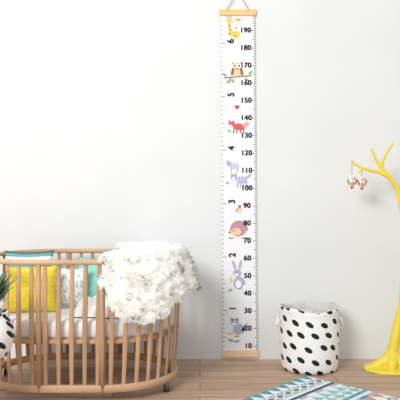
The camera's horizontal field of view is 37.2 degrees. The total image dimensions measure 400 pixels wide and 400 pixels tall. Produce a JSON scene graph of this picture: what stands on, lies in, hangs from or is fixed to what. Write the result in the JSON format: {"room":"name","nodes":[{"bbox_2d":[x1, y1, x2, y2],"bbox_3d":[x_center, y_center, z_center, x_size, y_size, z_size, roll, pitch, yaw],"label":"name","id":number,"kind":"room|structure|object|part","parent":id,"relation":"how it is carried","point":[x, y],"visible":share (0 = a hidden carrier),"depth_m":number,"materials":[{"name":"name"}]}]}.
{"room":"baby nursery","nodes":[
{"label":"baby nursery","id":0,"kind":"room"},
{"bbox_2d":[0,0,399,358],"bbox_3d":[0.000,-0.490,3.450,7.000,2.800,0.100,0,0,0],"label":"wall","id":1,"kind":"structure","parent":0,"point":[110,110],"depth_m":3.40,"materials":[{"name":"paint"}]},
{"bbox_2d":[219,0,258,357],"bbox_3d":[0.223,-0.144,3.390,0.243,2.084,0.020,0,0,0],"label":"chart","id":2,"kind":"object","parent":1,"relation":"attached to","point":[237,26],"visible":1,"depth_m":3.39,"materials":[{"name":"fabric"}]},
{"bbox_2d":[0,359,399,399],"bbox_3d":[0.000,0.960,1.000,7.000,0.100,5.000,0,0,0],"label":"floor","id":3,"kind":"structure","parent":0,"point":[195,379],"depth_m":3.02,"materials":[{"name":"brown wood"}]},
{"bbox_2d":[0,357,4,399],"bbox_3d":[-0.925,0.780,2.445,0.232,0.263,0.232,0,0,0],"label":"wooden stool","id":4,"kind":"object","parent":3,"relation":"on","point":[2,360],"visible":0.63,"depth_m":2.44,"materials":[{"name":"brown wood"}]},
{"bbox_2d":[0,271,20,357],"bbox_3d":[-0.853,0.473,2.456,0.220,0.350,0.219,0,0,0],"label":"potted plant","id":5,"kind":"object","parent":4,"relation":"on","point":[6,324],"visible":1,"depth_m":2.42,"materials":[{"name":"green plant"}]},
{"bbox_3d":[-0.865,0.552,2.445,0.196,0.190,0.196,0,0,0],"label":"pot","id":6,"kind":"part","parent":5,"relation":"part of","materials":[{"name":"ceramic"}]},
{"bbox_2d":[0,249,179,392],"bbox_3d":[-0.578,0.588,2.950,0.974,0.644,0.630,0,0,0],"label":"crib","id":7,"kind":"object","parent":3,"relation":"on","point":[38,327],"visible":0.7,"depth_m":2.67,"materials":[{"name":"brown wood"}]},
{"bbox_2d":[1,250,53,306],"bbox_3d":[-0.878,0.400,3.035,0.252,0.280,0.117,0,0,-5],"label":"striped pillow","id":8,"kind":"object","parent":7,"relation":"on","point":[48,255],"visible":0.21,"depth_m":3.04,"materials":[{"name":"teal fabric"}]},
{"bbox_2d":[3,266,56,312],"bbox_3d":[-0.822,0.432,2.885,0.255,0.219,0.116,0,0,-8],"label":"pillow","id":9,"kind":"object","parent":7,"relation":"on","point":[51,270],"visible":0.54,"depth_m":2.85,"materials":[{"name":"fabric"}]},
{"bbox_3d":[-0.578,0.278,2.950,0.974,0.024,0.630,0,0,0],"label":"rail","id":10,"kind":"part","parent":7,"relation":"part of","materials":[{"name":"brown wood"}]},
{"bbox_2d":[55,268,83,305],"bbox_3d":[-0.655,0.440,3.015,0.162,0.190,0.094,0,0,9],"label":"print pillow","id":11,"kind":"object","parent":7,"relation":"on","point":[65,273],"visible":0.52,"depth_m":2.99,"materials":[{"name":"grey fabric"}]},
{"bbox_3d":[-0.578,0.846,2.950,0.934,0.036,0.590,0,0,0],"label":"rail","id":12,"kind":"part","parent":7,"relation":"part of","materials":[{"name":"brown wood"}]},
{"bbox_2d":[78,257,101,296],"bbox_3d":[-0.535,0.422,3.110,0.241,0.238,0.116,0,0,8],"label":"pillow","id":13,"kind":"object","parent":7,"relation":"on","point":[92,272],"visible":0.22,"depth_m":3.08,"materials":[{"name":"fabric"}]},
{"bbox_3d":[-0.578,0.586,2.950,0.892,0.089,0.548,0,0,0],"label":"mattress","id":14,"kind":"part","parent":7,"relation":"part of","materials":[{"name":"white fabric"}]},
{"bbox_3d":[-0.578,0.637,2.950,0.907,0.022,0.564,0,0,0],"label":"mattress","id":15,"kind":"part","parent":7,"relation":"part of","materials":[{"name":"white fabric"}]},
{"bbox_2d":[74,295,119,317],"bbox_3d":[-0.440,0.491,2.830,0.344,0.090,0.244,0,0,0],"label":"pillow","id":16,"kind":"object","parent":7,"relation":"on","point":[78,311],"visible":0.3,"depth_m":2.74,"materials":[{"name":"white fabric"}]},
{"bbox_2d":[96,240,201,324],"bbox_3d":[-0.221,0.379,2.950,0.476,0.332,0.785,0,0,0],"label":"sheepskin throw","id":17,"kind":"object","parent":7,"relation":"on","point":[141,281],"visible":1,"depth_m":2.63,"materials":[{"name":"fur"}]},
{"bbox_2d":[275,302,343,374],"bbox_3d":[0.592,0.736,3.218,0.318,0.347,0.318,0,0,39],"label":"storage basket","id":18,"kind":"object","parent":3,"relation":"on","point":[309,331],"visible":1,"depth_m":3.09,"materials":[{"name":"fabric"}]},
{"bbox_2d":[243,376,399,399],"bbox_3d":[0.745,0.906,2.139,1.560,0.008,1.040,0,0,44],"label":"rug","id":19,"kind":"object","parent":3,"relation":"on","point":[306,387],"visible":1,"depth_m":2.79,"materials":[{"name":"multicoloured fabric"}]},
{"bbox_2d":[351,143,399,375],"bbox_3d":[1.045,0.302,3.195,0.467,1.215,0.234,0,0,0],"label":"coat stand","id":20,"kind":"object","parent":3,"relation":"on","point":[388,363],"visible":1,"depth_m":3.17,"materials":[{"name":"yellow paint"}]},
{"bbox_2d":[347,174,356,188],"bbox_3d":[0.816,-0.129,3.193,0.048,0.139,0.042,0,0,-35],"label":"ornament","id":21,"kind":"object","parent":20,"relation":"hanging from","point":[352,181],"visible":1,"depth_m":3.18,"materials":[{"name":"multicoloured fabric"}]},
{"bbox_2d":[357,175,366,189],"bbox_3d":[0.870,-0.108,3.193,0.048,0.107,0.042,0,0,-35],"label":"ornament","id":22,"kind":"object","parent":20,"relation":"hanging from","point":[362,182],"visible":1,"depth_m":3.18,"materials":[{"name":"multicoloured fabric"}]}
]}

